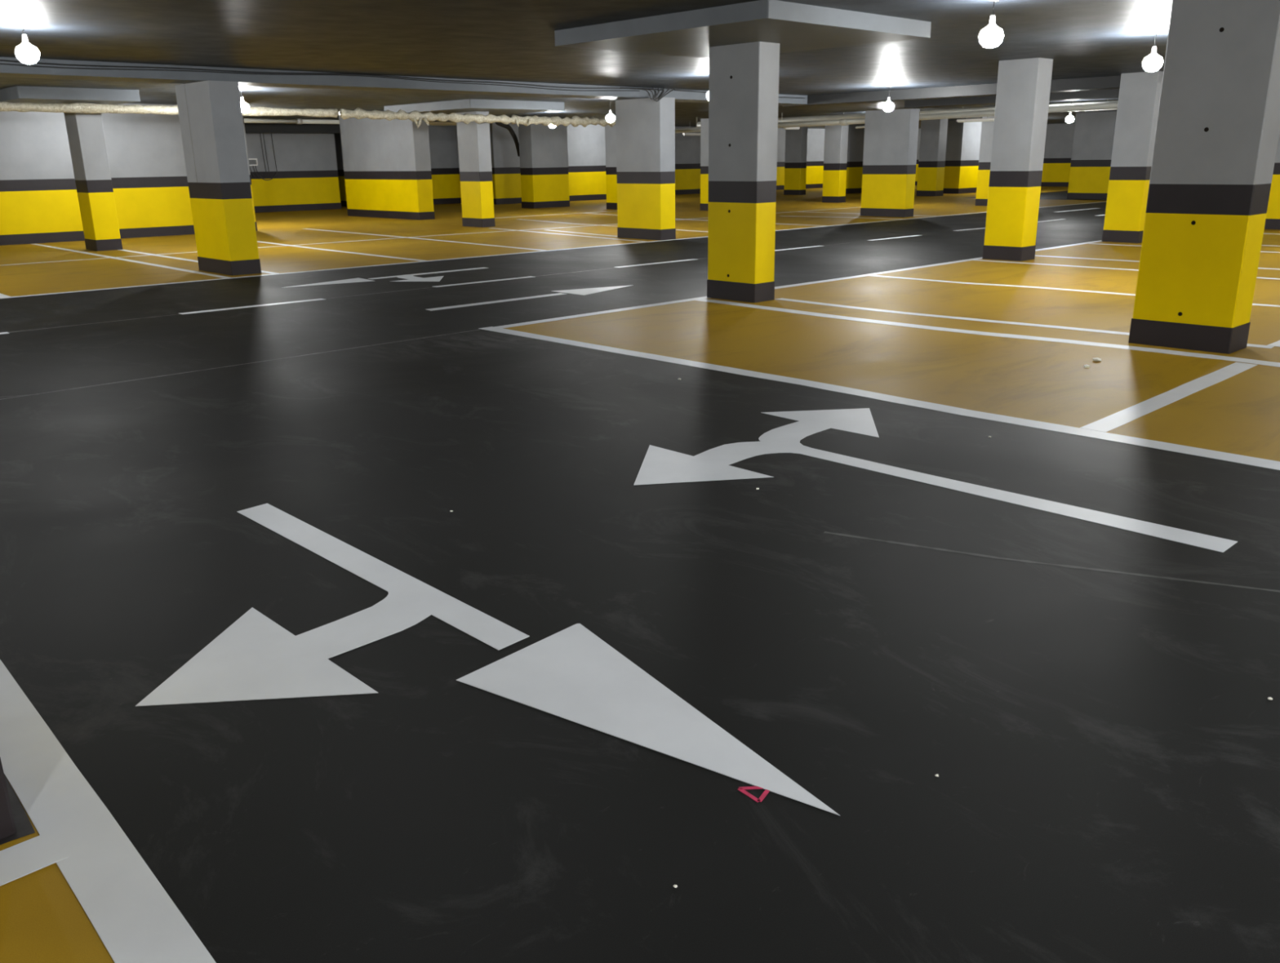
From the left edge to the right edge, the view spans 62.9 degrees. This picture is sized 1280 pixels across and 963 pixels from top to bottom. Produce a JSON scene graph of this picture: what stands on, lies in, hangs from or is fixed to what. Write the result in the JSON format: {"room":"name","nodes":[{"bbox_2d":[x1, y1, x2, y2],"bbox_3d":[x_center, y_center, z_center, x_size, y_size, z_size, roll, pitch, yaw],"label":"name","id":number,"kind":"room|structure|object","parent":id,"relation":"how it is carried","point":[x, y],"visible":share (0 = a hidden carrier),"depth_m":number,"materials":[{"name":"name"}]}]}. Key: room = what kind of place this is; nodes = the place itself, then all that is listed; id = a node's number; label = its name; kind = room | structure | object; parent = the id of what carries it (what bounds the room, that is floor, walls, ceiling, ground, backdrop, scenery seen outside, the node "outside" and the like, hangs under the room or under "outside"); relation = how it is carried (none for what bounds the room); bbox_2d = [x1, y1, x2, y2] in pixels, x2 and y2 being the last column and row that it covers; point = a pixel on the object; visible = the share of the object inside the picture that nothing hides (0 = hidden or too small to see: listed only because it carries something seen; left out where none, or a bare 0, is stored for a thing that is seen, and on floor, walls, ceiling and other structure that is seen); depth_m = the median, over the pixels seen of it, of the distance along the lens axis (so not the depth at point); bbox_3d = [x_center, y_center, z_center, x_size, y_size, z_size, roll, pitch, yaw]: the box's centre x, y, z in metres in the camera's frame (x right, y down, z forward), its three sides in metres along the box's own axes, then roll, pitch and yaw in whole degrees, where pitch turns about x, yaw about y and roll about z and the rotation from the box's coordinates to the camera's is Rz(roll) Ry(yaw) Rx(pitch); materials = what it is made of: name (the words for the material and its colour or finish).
{"room":"parking garage","nodes":[
{"label":"parking garage","id":0,"kind":"room"},
{"bbox_2d":[0,103,257,245],"bbox_3d":[-17.367,-4.783,16.689,22.912,2.750,0.312,-16,23,-41],"label":"wall","id":1,"kind":"structure","parent":0,"point":[39,203],"depth_m":21.86,"materials":[{"name":"grey paint"}]},
{"bbox_2d":[333,133,346,206],"bbox_3d":[-10.327,-11.088,36.786,0.312,2.750,2.212,-16,23,-41],"label":"wall","id":2,"kind":"structure","parent":0,"point":[337,136],"depth_m":36.82,"materials":[{"name":"grey paint"}]},
{"bbox_2d":[245,124,460,213],"bbox_3d":[-9.932,-10.694,35.492,15.112,2.750,0.312,-16,23,-41],"label":"wall","id":3,"kind":"structure","parent":0,"point":[306,178],"depth_m":34.44,"materials":[{"name":"grey paint"}]},
{"bbox_2d":[248,133,277,180],"bbox_3d":[-12.029,-10.350,33.231,0.969,1.518,0.075,-16,23,-41],"label":"electrical box","id":4,"kind":"object","parent":3,"relation":"attached to","point":[252,162],"visible":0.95,"depth_m":33.21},
{"bbox_2d":[244,123,340,133],"bbox_3d":[-12.395,-10.872,32.081,7.030,0.329,0.850,-16,23,-41],"label":"trim","id":5,"kind":"structure","parent":3,"relation":"attached to","point":[249,127],"depth_m":32.87,"materials":[{"name":"paint"}]},
{"bbox_2d":[0,0,1172,128],"bbox_3d":[5.562,-7.430,19.229,60.500,0.200,50.000,-16,23,-41],"label":"ceiling","id":6,"kind":"structure","parent":0,"point":[494,40],"depth_m":11.95,"materials":[{"name":"grey paint"}]},
{"bbox_2d":[14,26,39,64],"bbox_3d":[-5.744,-4.080,9.790,0.208,0.330,0.203,-16,23,-41],"label":"lamp","id":7,"kind":"object","parent":6,"relation":"hanging from","point":[26,53],"visible":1,"depth_m":9.75,"materials":[{"name":"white glass"}]},
{"bbox_2d":[22,34,28,42],"bbox_3d":[-5.745,-4.138,9.773,0.048,0.079,0.048,-16,23,-41],"label":"socket","id":8,"kind":"object","parent":7,"relation":"attached to","point":[24,39],"depth_m":9.76,"materials":[{"name":"plastic"}]},
{"bbox_2d":[239,89,248,112],"bbox_3d":[-7.008,-6.705,18.447,0.208,0.390,0.203,-16,23,-41],"label":"lamp","id":9,"kind":"object","parent":6,"relation":"hanging from","point":[245,107],"visible":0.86,"depth_m":18.42,"materials":[{"name":"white glass"}]},
{"bbox_2d":[244,118,339,124],"bbox_3d":[-10.160,-10.374,30.093,7.430,0.166,0.148,-16,23,-41],"label":"pipe","id":10,"kind":"object","parent":6,"relation":"hanging from","point":[246,120],"visible":0.44,"depth_m":30.15,"materials":[{"name":"grey metal"}]},
{"bbox_2d":[0,57,807,105],"bbox_3d":[-7.905,-4.989,12.576,31.250,0.177,0.700,-16,23,-41],"label":"pipe","id":11,"kind":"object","parent":6,"relation":"attached to","point":[316,82],"depth_m":15.19,"materials":[{"name":"grey metal"}]},
{"bbox_2d":[0,59,639,91],"bbox_3d":[-7.309,-5.049,12.624,20.200,0.110,0.020,-16,23,-41],"label":"cable","id":12,"kind":"object","parent":11,"relation":"attached to","point":[208,70],"visible":0.99,"depth_m":14.80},
{"bbox_2d":[674,89,804,98],"bbox_3d":[1.992,-7.770,21.008,0.278,0.052,4.368,14,22,40],"label":"cable","id":13,"kind":"object","parent":11,"relation":"attached to","point":[674,90],"visible":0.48,"depth_m":20.32,"materials":[{"name":"rubber"}]},
{"bbox_2d":[427,121,456,125],"bbox_3d":[-4.845,-9.181,26.367,1.200,0.390,0.100,-16,23,-41],"label":"light","id":14,"kind":"object","parent":6,"relation":"hanging from","point":[434,123],"visible":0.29,"depth_m":26.25,"materials":[{"name":"white plastic"}]},
{"bbox_2d":[427,124,456,125],"bbox_3d":[-4.843,-9.009,26.420,1.160,0.030,0.080,-16,23,-41],"label":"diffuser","id":15,"kind":"object","parent":14,"relation":"attached to","point":[428,124],"depth_m":26.29,"materials":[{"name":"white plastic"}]},
{"bbox_2d":[494,122,519,156],"bbox_3d":[-4.306,-11.235,34.235,1.033,1.150,0.150,-16,23,-41],"label":"flexible hose","id":16,"kind":"object","parent":6,"relation":"hanging from","point":[508,126],"visible":0.66,"depth_m":34.27,"materials":[{"name":"black rubber"}]},
{"bbox_2d":[605,99,615,122],"bbox_3d":[-0.635,-7.964,22.442,0.208,0.509,0.203,-16,23,-41],"label":"lamp","id":17,"kind":"object","parent":6,"relation":"hanging from","point":[610,117],"visible":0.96,"depth_m":22.42,"materials":[{"name":"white glass"}]},
{"bbox_2d":[682,133,700,135],"bbox_3d":[2.146,-12.876,38.167,1.600,0.480,0.100,-16,23,-41],"label":"light","id":18,"kind":"object","parent":6,"relation":"hanging from","point":[683,134],"visible":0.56,"depth_m":37.91,"materials":[{"name":"white plastic"}]},
{"bbox_2d":[783,127,799,129],"bbox_3d":[5.100,-12.034,35.158,0.750,0.390,0.100,-16,23,-41],"label":"light","id":19,"kind":"object","parent":6,"relation":"hanging from","point":[784,128],"visible":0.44,"depth_m":35.15,"materials":[{"name":"white plastic"}]},
{"bbox_2d":[883,85,893,111],"bbox_3d":[4.715,-7.250,19.822,0.208,0.470,0.203,-16,23,-41],"label":"lamp","id":20,"kind":"object","parent":6,"relation":"hanging from","point":[888,106],"visible":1,"depth_m":19.80,"materials":[{"name":"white glass"}]},
{"bbox_2d":[675,102,1118,133],"bbox_3d":[7.018,-9.959,28.593,0.176,0.524,18.002,-16,23,-41],"label":"pipe","id":21,"kind":"object","parent":6,"relation":"hanging from","point":[1113,105],"visible":0.34,"depth_m":27.56,"materials":[{"name":"grey metal"}]},
{"bbox_2d":[697,100,1118,127],"bbox_3d":[9.627,-10.023,28.291,0.220,0.294,22.001,-16,23,-41],"label":"pipe","id":22,"kind":"object","parent":6,"relation":"hanging from","point":[851,116],"visible":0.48,"depth_m":31.10,"materials":[{"name":"grey metal"}]},
{"bbox_2d":[782,75,1120,106],"bbox_3d":[13.529,-5.421,13.030,0.500,0.189,29.530,-16,23,-41],"label":"ceiling beam","id":23,"kind":"structure","parent":6,"relation":"attached to","point":[1109,82],"depth_m":20.39,"materials":[{"name":"paint"}]},
{"bbox_2d":[956,116,994,122],"bbox_3d":[9.497,-10.361,29.540,0.100,0.390,1.150,-16,23,-41],"label":"light","id":24,"kind":"object","parent":6,"relation":"hanging from","point":[987,119],"visible":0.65,"depth_m":29.55,"materials":[{"name":"white plastic"}]},
{"bbox_2d":[957,120,994,122],"bbox_3d":[9.499,-10.188,29.593,0.080,0.030,1.110,-16,23,-41],"label":"diffuser","id":25,"kind":"object","parent":24,"relation":"attached to","point":[958,121],"depth_m":29.63,"materials":[{"name":"white plastic"}]},
{"bbox_2d":[978,0,1004,48],"bbox_3d":[2.999,-3.898,8.912,0.208,0.390,0.203,-16,23,-41],"label":"lamp","id":26,"kind":"object","parent":6,"relation":"hanging from","point":[990,37],"visible":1,"depth_m":8.88,"materials":[{"name":"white glass"}]},
{"bbox_2d":[989,14,995,24],"bbox_3d":[2.999,-3.928,8.903,0.048,0.079,0.048,-16,23,-41],"label":"socket","id":27,"kind":"object","parent":26,"relation":"attached to","point":[992,20],"depth_m":8.89,"materials":[{"name":"white plastic"}]},
{"bbox_2d":[904,88,1119,107],"bbox_3d":[16.278,-6.038,14.904,0.500,0.189,28.580,-16,23,-41],"label":"trim","id":28,"kind":"structure","parent":6,"relation":"attached to","point":[1113,93],"depth_m":23.16,"materials":[{"name":"paint"}]},
{"bbox_2d":[1065,102,1074,123],"bbox_3d":[10.782,-9.264,26.204,0.208,0.550,0.203,-16,23,-41],"label":"lamp","id":29,"kind":"object","parent":6,"relation":"hanging from","point":[1069,118],"visible":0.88,"depth_m":26.20,"materials":[{"name":"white glass"}]},
{"bbox_2d":[1142,31,1163,71],"bbox_3d":[5.670,-4.738,11.545,0.208,0.410,0.203,-16,23,-41],"label":"hanging lamp","id":30,"kind":"object","parent":6,"relation":"hanging from","point":[1153,62],"visible":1,"depth_m":11.52,"materials":[{"name":"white glass"}]},
{"bbox_2d":[1151,46,1156,53],"bbox_3d":[5.670,-4.758,11.539,0.048,0.079,0.048,-16,23,-41],"label":"socket","id":31,"kind":"object","parent":30,"relation":"attached to","point":[1154,48],"depth_m":11.52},
{"bbox_2d":[567,124,606,200],"bbox_3d":[-1.804,-12.153,39.851,3.012,2.750,0.312,-16,23,-41],"label":"wall","id":32,"kind":"structure","parent":0,"point":[586,147],"depth_m":39.47,"materials":[{"name":"grey paint"}]},
{"bbox_2d":[0,185,1279,962],"bbox_3d":[5.600,-4.707,20.070,60.500,0.001,50.000,-16,23,-41],"label":"floor","id":33,"kind":"structure","parent":0,"point":[1103,748],"depth_m":3.85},
{"bbox_2d":[0,757,16,839],"bbox_3d":[-1.901,-0.512,2.166,0.452,2.750,0.732,-16,23,-41],"label":"concrete pillar","id":34,"kind":"structure","parent":33,"relation":"on","point":[7,826],"depth_m":2.44,"materials":[{"name":"grey paint"}]},
{"bbox_2d":[0,775,35,844],"bbox_3d":[-1.751,0.763,2.690,0.201,0.001,0.775,-15,22,-38],"label":"smear","id":35,"kind":"object","parent":33,"relation":"on","point":[24,827],"visible":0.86,"depth_m":2.51,"materials":[{"name":"black"}]},
{"bbox_2d":[0,831,69,886],"bbox_3d":[-3.658,1.528,0.290,6.446,0.002,0.143,-17,23,-41],"label":"parking line","id":36,"kind":"object","parent":33,"relation":"on","point":[17,861],"visible":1,"depth_m":2.38,"materials":[{"name":"white paint"}]},
{"bbox_2d":[0,85,140,251],"bbox_3d":[-10.194,-5.521,18.757,1.900,2.749,2.450,-16,23,-41],"label":"concrete pillar","id":37,"kind":"structure","parent":33,"relation":"on","point":[85,131],"depth_m":18.91,"materials":[{"name":"grey paint"}]},
{"bbox_2d":[0,102,615,128],"bbox_3d":[-11.341,-5.943,16.768,30.207,0.400,0.625,-16,23,-41],"label":"pipe","id":38,"kind":"object","parent":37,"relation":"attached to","point":[77,108],"visible":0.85,"depth_m":21.11,"materials":[{"name":"plastic"}]},
{"bbox_2d":[0,659,216,962],"bbox_3d":[-0.312,1.121,1.463,0.209,0.002,14.004,-16,23,-41],"label":"parking line","id":39,"kind":"object","parent":33,"relation":"on","point":[135,919],"visible":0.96,"depth_m":2.40,"materials":[{"name":"white paint"}]},
{"bbox_2d":[32,244,229,278],"bbox_3d":[-9.018,-3.826,17.871,0.123,0.002,9.801,-16,23,-40],"label":"parking line","id":40,"kind":"object","parent":33,"relation":"on","point":[97,255],"visible":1,"depth_m":16.89,"materials":[{"name":"white paint"}]},
{"bbox_2d":[119,249,277,274],"bbox_3d":[-7.432,-3.641,17.202,0.122,0.002,6.605,-16,23,-41],"label":"parking line","id":41,"kind":"object","parent":33,"relation":"on","point":[265,272],"visible":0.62,"depth_m":17.72,"materials":[{"name":"white paint"}]},
{"bbox_2d":[174,80,261,275],"bbox_3d":[-6.000,-4.289,14.884,0.432,2.570,1.172,-16,23,-41],"label":"concrete pillar","id":42,"kind":"structure","parent":33,"relation":"on","point":[210,112],"depth_m":14.59,"materials":[{"name":"grey paint"}]},
{"bbox_2d":[0,329,477,399],"bbox_3d":[-3.173,-0.904,8.149,4.720,0.001,0.067,-16,23,-41],"label":"chalk line","id":43,"kind":"object","parent":33,"relation":"on","point":[475,330],"visible":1,"depth_m":8.03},
{"bbox_2d":[179,298,324,314],"bbox_3d":[-4.239,-1.933,11.528,1.622,0.002,0.121,-16,23,-40],"label":"center line dash","id":44,"kind":"object","parent":33,"relation":"on","point":[212,310],"visible":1,"depth_m":11.49,"materials":[{"name":"white paint"}]},
{"bbox_2d":[257,240,426,261],"bbox_3d":[-6.682,-4.515,19.998,0.164,0.002,9.811,-15,22,-39],"label":"parking line","id":45,"kind":"object","parent":33,"relation":"on","point":[257,241],"visible":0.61,"depth_m":18.36,"materials":[{"name":"white paint"}]},
{"bbox_2d":[338,116,435,220],"bbox_3d":[-7.083,-8.767,29.127,0.492,2.750,3.862,-16,23,-41],"label":"pillar","id":46,"kind":"structure","parent":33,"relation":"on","point":[387,164],"depth_m":28.64,"materials":[{"name":"grey paint"}]},
{"bbox_2d":[287,267,488,287],"bbox_3d":[-3.122,-2.712,14.000,3.184,0.002,1.250,-16,23,-41],"label":"painted arrow","id":47,"kind":"object","parent":33,"relation":"on","point":[411,277],"visible":1,"depth_m":13.96,"materials":[{"name":"white paint"}]},
{"bbox_2d":[302,228,546,250],"bbox_3d":[-4.808,-5.026,21.567,0.193,0.002,9.608,-15,22,-39],"label":"parking line","id":48,"kind":"object","parent":33,"relation":"on","point":[302,228],"visible":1,"depth_m":20.72,"materials":[{"name":"white paint"}]},
{"bbox_2d":[4,207,854,265],"bbox_3d":[-5.330,-4.846,21.003,34.003,0.002,0.365,-16,23,-40],"label":"parking line","id":49,"kind":"object","parent":33,"relation":"on","point":[851,207],"visible":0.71,"depth_m":20.80,"materials":[{"name":"white paint"}]},
{"bbox_2d":[13,242,849,332],"bbox_3d":[-3.109,-2.268,12.562,19.000,0.001,0.062,-16,23,-41],"label":"chalk line","id":50,"kind":"object","parent":33,"relation":"on","point":[849,242],"visible":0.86,"depth_m":12.24,"materials":[{"name":"paint"}]},
{"bbox_2d":[383,98,564,227],"bbox_3d":[-3.852,-7.423,24.630,2.600,2.749,3.500,-16,23,-41],"label":"concrete pillar","id":51,"kind":"structure","parent":33,"relation":"on","point":[473,138],"depth_m":24.25,"materials":[{"name":"grey paint"}]},
{"bbox_2d":[434,275,534,287],"bbox_3d":[-2.002,-2.594,13.566,1.543,0.002,0.117,-16,23,-40],"label":"center line dash","id":52,"kind":"object","parent":33,"relation":"on","point":[531,276],"visible":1,"depth_m":13.52,"materials":[{"name":"white paint"}]},
{"bbox_2d":[135,503,839,816],"bbox_3d":[-0.928,0.538,3.379,1.275,0.002,3.283,-16,23,-41],"label":"painted arrow","id":53,"kind":"object","parent":33,"relation":"on","point":[572,674],"visible":1,"depth_m":3.21,"materials":[{"name":"white paint"}]},
{"bbox_2d":[456,122,521,204],"bbox_3d":[-5.221,-11.574,38.129,1.862,2.750,2.212,-16,23,-41],"label":"pillar","id":54,"kind":"structure","parent":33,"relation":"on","point":[505,162],"depth_m":37.11,"materials":[{"name":"grey paint"}]},
{"bbox_2d":[426,284,633,311],"bbox_3d":[-1.164,-2.120,11.994,2.960,0.002,0.600,-16,23,-41],"label":"painted arrow","id":55,"kind":"object","parent":33,"relation":"on","point":[588,291],"visible":1,"depth_m":12.17,"materials":[{"name":"white paint"}]},
{"bbox_2d":[518,124,569,208],"bbox_3d":[-3.121,-10.366,34.123,1.512,2.750,0.662,-16,23,-41],"label":"pillar","id":56,"kind":"structure","parent":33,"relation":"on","point":[543,149],"depth_m":33.83,"materials":[{"name":"grey paint"}]},
{"bbox_2d":[0,201,1105,298],"bbox_3d":[-1.662,-3.974,18.021,47.008,0.002,0.206,-16,23,-41],"label":"parking line","id":57,"kind":"object","parent":33,"relation":"on","point":[1100,202],"visible":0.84,"depth_m":16.05,"materials":[{"name":"white paint"}]},
{"bbox_2d":[501,210,617,217],"bbox_3d":[-1.693,-7.827,30.488,6.997,0.002,0.117,-16,23,-41],"label":"parking line","id":58,"kind":"object","parent":33,"relation":"on","point":[614,211],"visible":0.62,"depth_m":29.93,"materials":[{"name":"white paint"}]},
{"bbox_2d":[490,227,643,241],"bbox_3d":[-1.678,-5.194,21.970,0.130,0.002,5.952,-13,21,-35],"label":"parking line","id":59,"kind":"object","parent":33,"relation":"on","point":[491,228],"visible":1,"depth_m":21.54,"materials":[{"name":"white paint"}]},
{"bbox_2d":[548,230,617,236],"bbox_3d":[-1.236,-5.264,22.179,0.122,0.002,3.035,-12,21,-33],"label":"parking line","id":60,"kind":"object","parent":33,"relation":"on","point":[548,230],"visible":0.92,"depth_m":22.22,"materials":[{"name":"white paint"}]},
{"bbox_2d":[604,115,617,209],"bbox_3d":[-0.622,-9.765,32.067,0.462,2.750,0.812,-16,23,-41],"label":"concrete pillar","id":61,"kind":"structure","parent":33,"relation":"on","point":[610,132],"depth_m":32.06,"materials":[{"name":"grey paint"}]},
{"bbox_2d":[519,218,705,231],"bbox_3d":[-0.704,-5.997,24.525,0.313,0.002,8.438,-14,21,-36],"label":"parking line","id":62,"kind":"object","parent":33,"relation":"on","point":[519,219],"visible":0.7,"depth_m":25.30,"materials":[{"name":"white paint"}]},
{"bbox_2d":[615,97,675,240],"bbox_3d":[0.105,-5.997,20.138,0.412,2.570,1.232,-16,23,-41],"label":"concrete pillar","id":63,"kind":"structure","parent":33,"relation":"on","point":[645,127],"depth_m":19.91,"materials":[{"name":"grey paint"}]},
{"bbox_2d":[620,87,675,102],"bbox_3d":[0.163,-7.085,19.171,1.091,0.256,0.389,-16,23,-41],"label":"cable loop","id":64,"kind":"object","parent":63,"relation":"attached to","point":[661,95],"visible":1,"depth_m":19.08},
{"bbox_2d":[613,258,695,267],"bbox_3d":[0.261,-3.260,15.623,1.635,0.002,0.121,-16,23,-40],"label":"center line dash","id":65,"kind":"object","parent":33,"relation":"on","point":[691,259],"visible":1,"depth_m":15.61,"materials":[{"name":"white paint"}]},
{"bbox_2d":[700,118,708,210],"bbox_3d":[2.226,-9.243,30.553,0.462,2.570,0.862,-16,23,-41],"label":"concrete pillar","id":66,"kind":"structure","parent":33,"relation":"on","point":[704,122],"depth_m":30.58,"materials":[{"name":"grey paint"}]},
{"bbox_2d":[589,213,824,226],"bbox_3d":[1.116,-6.742,26.858,0.493,0.002,9.466,-14,21,-36],"label":"parking line","id":67,"kind":"object","parent":33,"relation":"on","point":[589,213],"visible":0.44,"depth_m":26.30,"materials":[{"name":"white paint"}]},
{"bbox_2d":[554,0,931,302],"bbox_3d":[1.022,-3.245,10.885,2.520,2.749,2.800,-16,23,-41],"label":"concrete pillar","id":68,"kind":"structure","parent":33,"relation":"on","point":[743,42],"depth_m":10.80,"materials":[{"name":"grey paint"}]},
{"bbox_2d":[737,786,769,802],"bbox_3d":[0.289,0.765,2.591,0.076,0.001,0.080,-16,23,-41],"label":"scribble","id":69,"kind":"object","parent":33,"relation":"on","point":[742,789],"visible":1,"depth_m":2.58,"materials":[{"name":"pink paint"}]},
{"bbox_2d":[783,126,807,195],"bbox_3d":[6.277,-12.986,42.184,0.412,2.750,0.812,-16,23,-41],"label":"concrete pillar","id":70,"kind":"structure","parent":33,"relation":"on","point":[796,140],"depth_m":42.03,"materials":[{"name":"grey paint"}]},
{"bbox_2d":[493,240,1102,328],"bbox_3d":[9.223,-4.554,19.410,29.202,0.002,0.185,-16,23,-41],"label":"parking line","id":71,"kind":"object","parent":33,"relation":"on","point":[980,258],"visible":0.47,"depth_m":11.66,"materials":[{"name":"white paint"}]},
{"bbox_2d":[774,245,823,251],"bbox_3d":[2.572,-3.943,17.729,1.626,0.002,0.118,-16,23,-40],"label":"center line dash","id":72,"kind":"object","parent":33,"relation":"on","point":[814,246],"visible":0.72,"depth_m":17.78,"materials":[{"name":"white paint"}]},
{"bbox_2d":[822,124,848,202],"bbox_3d":[6.496,-10.704,34.785,0.402,2.750,0.682,-16,23,-41],"label":"concrete pillar","id":73,"kind":"structure","parent":33,"relation":"on","point":[836,136],"depth_m":34.66,"materials":[{"name":"grey paint"}]},
{"bbox_2d":[780,215,903,219],"bbox_3d":[5.101,-6.709,26.571,3.534,0.002,0.252,13,22,37],"label":"parking line","id":74,"kind":"object","parent":33,"relation":"on","point":[780,215],"visible":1,"depth_m":26.44,"materials":[{"name":"white paint"}]},
{"bbox_2d":[845,123,864,193],"bbox_3d":[9.624,-13.575,43.942,3.512,2.750,0.462,-16,23,-41],"label":"pillar","id":75,"kind":"structure","parent":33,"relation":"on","point":[855,136],"depth_m":42.94,"materials":[{"name":"grey paint"}]},
{"bbox_2d":[478,326,1279,470],"bbox_3d":[4.109,0.203,4.236,0.198,0.002,16.114,-16,23,-41],"label":"parking line","id":76,"kind":"object","parent":33,"relation":"on","point":[1254,461],"visible":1,"depth_m":6.49,"materials":[{"name":"white paint"}]},
{"bbox_2d":[860,108,919,217],"bbox_3d":[6.297,-8.028,26.437,0.412,2.570,1.332,-16,23,-41],"label":"concrete pillar","id":77,"kind":"structure","parent":33,"relation":"on","point":[891,138],"depth_m":26.23,"materials":[{"name":"grey paint"}]},
{"bbox_2d":[867,235,922,240],"bbox_3d":[4.830,-4.609,19.785,1.636,0.002,0.119,-16,23,-40],"label":"center line dash","id":78,"kind":"object","parent":33,"relation":"on","point":[914,235],"visible":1,"depth_m":19.75,"materials":[{"name":"white paint"}]},
{"bbox_2d":[915,118,948,196],"bbox_3d":[10.913,-12.095,39.092,0.562,2.750,0.812,-16,23,-41],"label":"concrete pillar","id":79,"kind":"structure","parent":33,"relation":"on","point":[933,135],"depth_m":38.88,"materials":[{"name":"grey paint"}]},
{"bbox_2d":[633,408,1237,552],"bbox_3d":[0.994,-0.005,5.052,1.922,0.002,2.833,-8,18,-21],"label":"painted arrow","id":80,"kind":"object","parent":33,"relation":"on","point":[660,465],"visible":1,"depth_m":5.29,"materials":[{"name":"white paint"}]},
{"bbox_2d":[942,120,982,193],"bbox_3d":[13.040,-12.960,41.795,2.062,2.750,0.712,-16,23,-41],"label":"pillar","id":81,"kind":"structure","parent":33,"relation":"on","point":[963,139],"depth_m":41.22,"materials":[{"name":"grey paint"}]},
{"bbox_2d":[974,115,994,205],"bbox_3d":[10.817,-9.530,30.792,0.412,2.750,1.632,-16,23,-41],"label":"concrete pillar","id":82,"kind":"structure","parent":33,"relation":"on","point":[987,127],"depth_m":31.12,"materials":[{"name":"grey paint"}]},
{"bbox_2d":[695,298,1279,367],"bbox_3d":[4.453,-0.891,7.764,0.301,0.002,10.978,-17,23,-42],"label":"parking line","id":83,"kind":"object","parent":33,"relation":"on","point":[1000,335],"visible":1,"depth_m":8.97,"materials":[{"name":"white paint"}]},
{"bbox_2d":[982,57,1053,261],"bbox_3d":[5.449,-4.617,15.126,0.432,2.750,0.612,-16,23,-41],"label":"concrete pillar","id":84,"kind":"structure","parent":33,"relation":"on","point":[1024,85],"depth_m":14.95,"materials":[{"name":"grey paint"}]},
{"bbox_2d":[774,297,1274,348],"bbox_3d":[3.229,-1.527,9.877,4.865,0.002,0.241,15,23,42],"label":"parking line","id":85,"kind":"object","parent":33,"relation":"on","point":[781,299],"visible":0.84,"depth_m":9.89,"materials":[{"name":"white paint"}]},
{"bbox_2d":[823,531,1279,592],"bbox_3d":[1.573,0.306,4.019,0.690,0.001,1.638,-16,23,-41],"label":"crack","id":86,"kind":"object","parent":33,"relation":"on","point":[842,535],"visible":1,"depth_m":3.99,"materials":[{"name":"black concrete"}]},
{"bbox_2d":[871,275,1279,306],"bbox_3d":[4.955,-2.159,11.847,5.455,0.002,0.222,15,23,42],"label":"parking line","id":87,"kind":"object","parent":33,"relation":"on","point":[1260,304],"visible":0.76,"depth_m":12.26,"materials":[{"name":"white paint"}]},
{"bbox_2d":[1066,111,1116,199],"bbox_3d":[15.659,-10.649,34.195,0.662,2.750,2.912,-16,23,-41],"label":"pillar","id":88,"kind":"structure","parent":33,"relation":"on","point":[1094,131],"depth_m":34.50,"materials":[{"name":"grey paint"}]},
{"bbox_2d":[975,259,1279,279],"bbox_3d":[6.843,-2.716,13.566,0.127,0.002,5.456,-17,23,-42],"label":"parking line","id":89,"kind":"object","parent":33,"relation":"on","point":[975,260],"visible":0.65,"depth_m":14.38,"materials":[{"name":"white paint"}]},
{"bbox_2d":[1102,71,1163,243],"bbox_3d":[8.436,-5.501,17.853,0.432,2.750,0.622,-16,23,-41],"label":"concrete pillar","id":90,"kind":"structure","parent":33,"relation":"on","point":[1140,93],"depth_m":17.68,"materials":[{"name":"grey paint"}]},
{"bbox_2d":[1035,255,1279,270],"bbox_3d":[7.707,-2.971,14.350,0.127,0.002,5.456,-17,23,-42],"label":"parking line","id":91,"kind":"object","parent":33,"relation":"on","point":[1035,255],"visible":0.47,"depth_m":15.31,"materials":[{"name":"white paint"}]},
{"bbox_2d":[1080,362,1257,432],"bbox_3d":[3.506,-0.579,6.795,2.671,0.002,0.151,-17,23,-42],"label":"parking line","id":92,"kind":"object","parent":33,"relation":"on","point":[1113,421],"visible":1,"depth_m":6.62,"materials":[{"name":"white paint"}]},
{"bbox_2d":[1088,243,1279,253],"bbox_3d":[9.610,-3.533,16.084,0.126,0.002,5.455,-17,23,-42],"label":"parking line","id":93,"kind":"object","parent":33,"relation":"on","point":[1088,243],"visible":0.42,"depth_m":17.52,"materials":[{"name":"white paint"}]},
{"bbox_2d":[1128,0,1279,354],"bbox_3d":[4.396,-2.416,8.048,0.402,2.750,0.767,-16,23,-41],"label":"concrete pillar","id":94,"kind":"structure","parent":33,"relation":"on","point":[1218,128],"depth_m":7.91,"materials":[{"name":"grey paint"}]},
{"bbox_2d":[1264,131,1279,229],"bbox_3d":[12.578,-6.321,20.321,0.412,2.750,2.572,-16,23,-41],"label":"concrete pillar","id":95,"kind":"structure","parent":33,"relation":"on","point":[1272,221],"depth_m":20.46,"materials":[{"name":"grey paint"}]},
{"bbox_2d":[1266,340,1279,346],"bbox_3d":[12.511,-3.277,15.120,20.640,0.002,0.133,-16,23,-41],"label":"parking line","id":96,"kind":"object","parent":33,"relation":"on","point":[1277,344],"visible":1,"depth_m":8.39,"materials":[{"name":"white paint"}]},
{"bbox_2d":[675,126,825,195],"bbox_3d":[5.563,-14.777,48.013,19.512,2.750,0.312,-16,23,-41],"label":"wall","id":97,"kind":"structure","parent":0,"point":[687,148],"depth_m":45.34,"materials":[{"name":"grey paint"}]},
{"bbox_2d":[915,123,1075,186],"bbox_3d":[27.544,-12.502,39.660,0.312,2.750,50.012,-16,23,-41],"label":"wall","id":98,"kind":"structure","parent":0,"point":[1059,137],"depth_m":47.92,"materials":[{"name":"grey paint"}]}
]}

